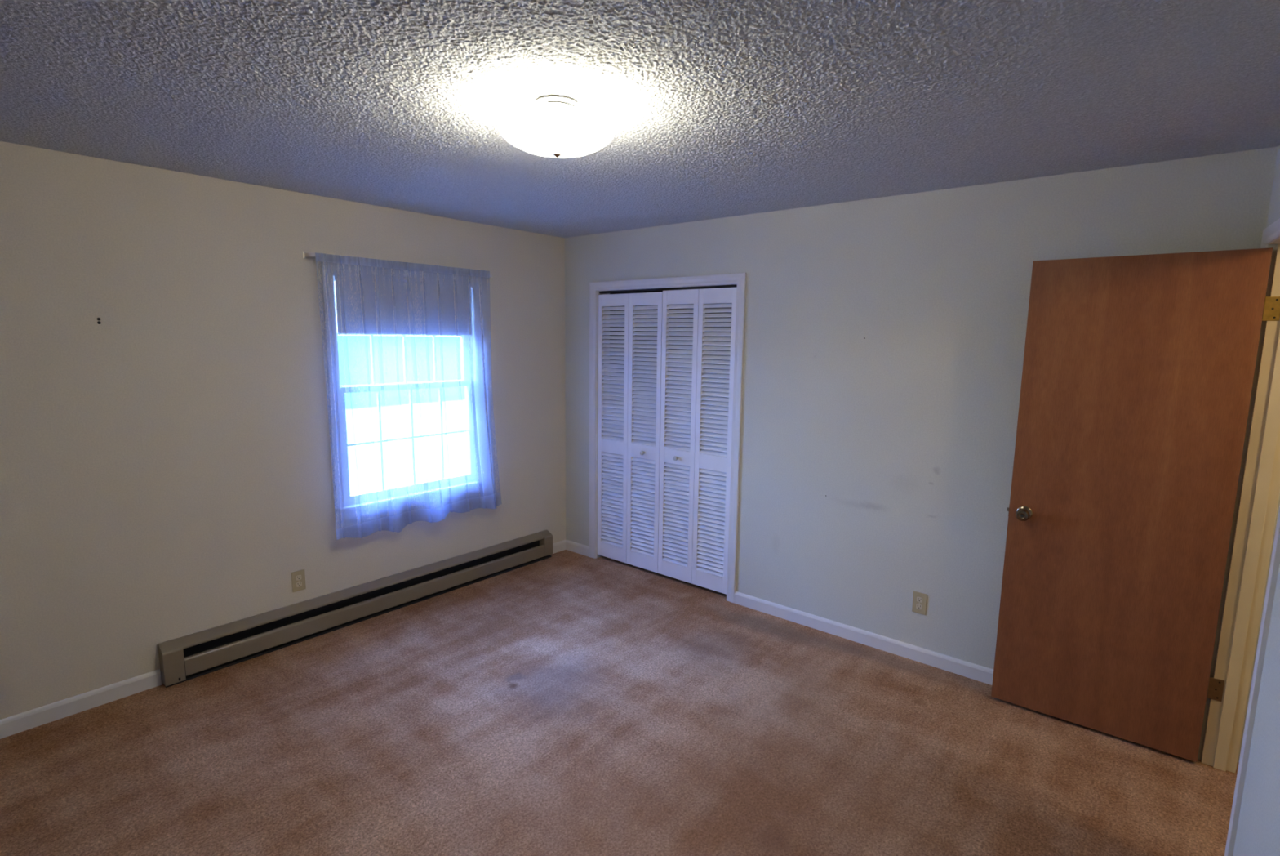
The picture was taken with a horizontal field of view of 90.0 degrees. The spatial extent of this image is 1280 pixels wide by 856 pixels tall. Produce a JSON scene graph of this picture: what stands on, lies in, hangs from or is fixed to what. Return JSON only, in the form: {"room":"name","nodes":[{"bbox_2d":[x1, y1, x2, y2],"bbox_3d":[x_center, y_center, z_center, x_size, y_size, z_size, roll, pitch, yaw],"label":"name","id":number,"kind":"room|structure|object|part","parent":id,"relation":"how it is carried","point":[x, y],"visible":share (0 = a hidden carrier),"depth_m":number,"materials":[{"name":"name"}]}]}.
{"room":"empty bedroom","nodes":[
{"label":"empty bedroom","id":0,"kind":"room"},
{"bbox_2d":[0,141,565,719],"bbox_3d":[-2.115,-0.005,3.296,0.140,2.434,4.880,7,11,39],"label":"wall","id":1,"kind":"structure","parent":0,"point":[166,468],"depth_m":3.08,"materials":[{"name":"paint"}]},
{"bbox_2d":[0,668,161,738],"bbox_3d":[-2.939,1.304,2.387,0.013,0.078,1.898,7,11,39],"label":"baseboard","id":2,"kind":"structure","parent":1,"relation":"attached to","point":[11,725],"depth_m":2.87,"materials":[{"name":"white paint"}]},
{"bbox_2d":[291,568,306,591],"bbox_3d":[-1.904,0.852,3.569,0.008,0.115,0.070,7,11,39],"label":"wall outlet","id":3,"kind":"object","parent":1,"relation":"attached to","point":[298,577],"visible":1,"depth_m":3.57,"materials":[{"name":"beige plastic"}]},
{"bbox_2d":[295,574,301,579],"bbox_3d":[-1.902,0.833,3.565,0.002,0.027,0.029,7,11,39],"label":"receptacle","id":4,"kind":"object","parent":3,"relation":"attached to","point":[297,576],"depth_m":3.56,"materials":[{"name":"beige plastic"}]},
{"bbox_2d":[296,581,302,586],"bbox_3d":[-1.903,0.872,3.570,0.002,0.027,0.029,7,11,39],"label":"receptacle","id":5,"kind":"object","parent":3,"relation":"attached to","point":[299,584],"depth_m":3.57,"materials":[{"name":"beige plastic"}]},
{"bbox_2d":[157,528,552,687],"bbox_3d":[-1.503,1.022,4.028,0.073,0.207,2.493,7,11,39],"label":"baseboard heater","id":6,"kind":"object","parent":1,"relation":"attached to","point":[184,658],"visible":1,"depth_m":3.69,"materials":[{"name":"beige metal"}]},
{"bbox_3d":[-1.528,1.018,4.048,0.008,0.186,2.489,7,11,39],"label":"panel","id":7,"kind":"part","parent":6,"relation":"part of","materials":[{"name":"beige metal"}]},
{"bbox_2d":[302,251,492,278],"bbox_3d":[-1.389,-0.972,3.851,0.073,0.052,1.196,7,11,39],"label":"curtain rod","id":8,"kind":"object","parent":1,"relation":"attached to","point":[305,255],"visible":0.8,"depth_m":3.40,"materials":[{"name":"white metal"}]},
{"bbox_2d":[315,252,501,539],"bbox_3d":[-1.331,-0.183,3.938,0.093,1.620,1.188,8,11,40],"label":"sheer curtain","id":9,"kind":"object","parent":8,"relation":"hanging from","point":[397,522],"visible":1,"depth_m":3.92,"materials":[{"name":"white fabric"}]},
{"bbox_2d":[320,261,487,521],"bbox_3d":[-1.452,-0.250,4.029,0.176,1.483,1.055,7,11,39],"label":"window","id":10,"kind":"structure","parent":1,"relation":"in","point":[419,492],"depth_m":4.02,"materials":[{"name":"white paint"}]},
{"bbox_2d":[337,333,462,384],"bbox_3d":[-1.479,-0.584,4.008,0.018,0.602,0.847,7,11,39],"label":"grille","id":11,"kind":"object","parent":10,"relation":"attached to","point":[371,335],"depth_m":4.02,"materials":[{"name":"white paint"}]},
{"bbox_3d":[-1.478,-0.588,4.007,0.032,0.683,0.927,7,11,39],"label":"sash","id":12,"kind":"part","parent":10,"relation":"part of","materials":[{"name":"white paint"}]},
{"bbox_2d":[333,270,474,334],"bbox_3d":[-1.413,-0.749,3.930,0.030,0.344,0.933,7,11,39],"label":"roller shade","id":13,"kind":"object","parent":10,"relation":"attached to","point":[353,294],"visible":1,"depth_m":3.90,"materials":[{"name":"white fabric"}]},
{"bbox_3d":[-1.448,0.064,4.067,0.032,0.694,0.927,7,11,39],"label":"sash","id":14,"kind":"part","parent":10,"relation":"part of","materials":[{"name":"white paint"}]},
{"bbox_2d":[346,386,469,489],"bbox_3d":[-1.448,0.058,4.067,0.018,0.612,0.847,7,11,39],"label":"grille","id":15,"kind":"object","parent":10,"relation":"attached to","point":[414,485],"depth_m":4.06,"materials":[{"name":"white paint"}]},
{"bbox_2d":[552,539,566,553],"bbox_3d":[-0.659,0.948,5.083,0.013,0.078,0.204,7,11,39],"label":"baseboard","id":16,"kind":"structure","parent":1,"relation":"attached to","point":[558,546],"depth_m":5.09,"materials":[{"name":"white paint"}]},
{"bbox_2d":[0,549,1239,855],"bbox_3d":[0.291,1.486,2.024,5.740,0.100,5.740,7,11,39],"label":"floor","id":17,"kind":"structure","parent":0,"point":[566,702],"depth_m":2.63,"materials":[{"name":"beige carpet"}]},
{"bbox_2d":[0,0,1279,237],"bbox_3d":[0.323,-1.023,1.667,5.740,0.103,5.740,7,11,39],"label":"ceiling","id":18,"kind":"structure","parent":0,"point":[713,108],"depth_m":1.93,"materials":[{"name":"white paint"}]},
{"bbox_2d":[498,94,613,158],"bbox_3d":[-0.265,-0.947,2.036,0.364,0.168,0.364,7,11,39],"label":"ceiling light","id":19,"kind":"object","parent":18,"relation":"attached to","point":[553,130],"visible":1,"depth_m":1.95,"materials":[{"name":"glass"}]},
{"bbox_3d":[-0.291,-0.965,1.948,0.057,0.056,0.076,7,11,39],"label":"bulb","id":20,"kind":"part","parent":19,"relation":"part of","materials":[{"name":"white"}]},
{"bbox_2d":[609,290,732,427],"bbox_3d":[0.425,-0.182,4.757,1.553,2.434,0.640,7,11,39],"label":"wall","id":21,"kind":"structure","parent":0,"point":[651,291],"depth_m":5.09,"materials":[{"name":"white paint"}]},
{"bbox_2d":[564,146,1279,761],"bbox_3d":[1.607,0.044,3.275,5.600,2.434,0.140,7,11,39],"label":"wall","id":22,"kind":"structure","parent":0,"point":[907,429],"depth_m":3.38,"materials":[{"name":"paint"}]},
{"bbox_2d":[565,539,589,556],"bbox_3d":[-0.492,0.952,5.069,0.260,0.078,0.013,7,11,39],"label":"baseboard","id":23,"kind":"structure","parent":22,"relation":"attached to","point":[571,545],"depth_m":5.06,"materials":[{"name":"white paint"}]},
{"bbox_2d":[597,292,662,572],"bbox_3d":[-0.092,0.032,4.629,0.593,1.973,0.059,7,11,39],"label":"door","id":24,"kind":"structure","parent":22,"relation":"in","point":[628,437],"depth_m":4.63,"materials":[{"name":"white paint"}]},
{"bbox_2d":[589,272,746,602],"bbox_3d":[0.168,0.026,4.479,1.314,2.094,0.155,7,11,39],"label":"door frame","id":25,"kind":"structure","parent":22,"relation":"attached to","point":[738,280],"depth_m":4.18,"materials":[{"name":"white paint"}]},
{"bbox_2d":[657,287,736,594],"bbox_3d":[0.361,0.087,4.253,0.582,1.982,0.059,7,11,39],"label":"door","id":26,"kind":"structure","parent":22,"relation":"in","point":[695,458],"depth_m":4.25,"materials":[{"name":"white paint"}]},
{"bbox_2d":[733,591,993,684],"bbox_3d":[1.473,1.209,3.441,2.239,0.078,0.013,7,11,39],"label":"baseboard","id":27,"kind":"structure","parent":22,"relation":"attached to","point":[964,668],"depth_m":3.58,"materials":[{"name":"white paint"}]},
{"bbox_2d":[911,590,927,614],"bbox_3d":[1.484,0.929,3.398,0.070,0.115,0.008,7,11,39],"label":"wall outlet","id":28,"kind":"object","parent":22,"relation":"attached to","point":[919,599],"visible":1,"depth_m":3.40,"materials":[{"name":"beige plastic"}]},
{"bbox_2d":[915,603,921,608],"bbox_3d":[1.483,0.949,3.399,0.029,0.027,0.002,7,11,39],"label":"receptacle","id":29,"kind":"object","parent":28,"relation":"attached to","point":[918,606],"depth_m":3.40,"materials":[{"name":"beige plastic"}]},
{"bbox_2d":[916,596,922,602],"bbox_3d":[1.483,0.910,3.393,0.029,0.027,0.002,7,11,39],"label":"receptacle","id":30,"kind":"object","parent":28,"relation":"attached to","point":[919,599],"depth_m":3.39,"materials":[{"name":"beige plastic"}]},
{"bbox_2d":[1197,145,1279,855],"bbox_3d":[1.009,0.419,0.593,0.125,2.434,4.800,7,10,35],"label":"wall","id":31,"kind":"structure","parent":0,"point":[1258,830],"depth_m":1.78,"materials":[{"name":"paint"}]},
{"bbox_2d":[991,247,1272,761],"bbox_3d":[1.994,0.315,2.707,0.762,2.032,0.162,7,10,38],"label":"door","id":32,"kind":"structure","parent":31,"relation":"in","point":[1138,371],"depth_m":2.66,"materials":[{"name":"brown wood"}]},
{"bbox_3d":[1.722,0.388,2.873,0.063,0.063,0.064,7,10,38],"label":"knob","id":33,"kind":"part","parent":32,"relation":"part of","materials":[{"name":"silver metal"}]},
{"bbox_2d":[1200,217,1279,855],"bbox_3d":[2.122,0.365,2.142,0.150,2.130,0.943,7,10,35],"label":"door frame","id":34,"kind":"structure","parent":31,"relation":"attached to","point":[1228,686],"depth_m":2.44,"materials":[{"name":"beige paint"}]},
{"bbox_3d":[2.307,1.050,2.581,0.068,0.090,0.011,7,10,35],"label":"hinge plate","id":35,"kind":"part","parent":34,"relation":"part of","materials":[{"name":"gold metal"}]},
{"bbox_3d":[2.178,0.371,2.103,0.012,2.130,0.943,7,10,35],"label":"hall casing","id":36,"kind":"part","parent":34,"relation":"part of","materials":[{"name":"white paint"}]},
{"bbox_3d":[2.326,-0.441,2.369,0.068,0.088,0.011,7,10,35],"label":"hinge plate","id":37,"kind":"part","parent":34,"relation":"part of","materials":[{"name":"gold metal"}]},
{"label":"outside","id":38,"kind":"structure","parent":0,"visible":0},
{"bbox_2d":[337,334,466,494],"bbox_3d":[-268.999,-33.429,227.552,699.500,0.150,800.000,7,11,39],"label":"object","id":39,"kind":"structure","parent":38,"point":[357,353],"depth_m":18.76,"materials":[{"name":"glass"}]}
]}

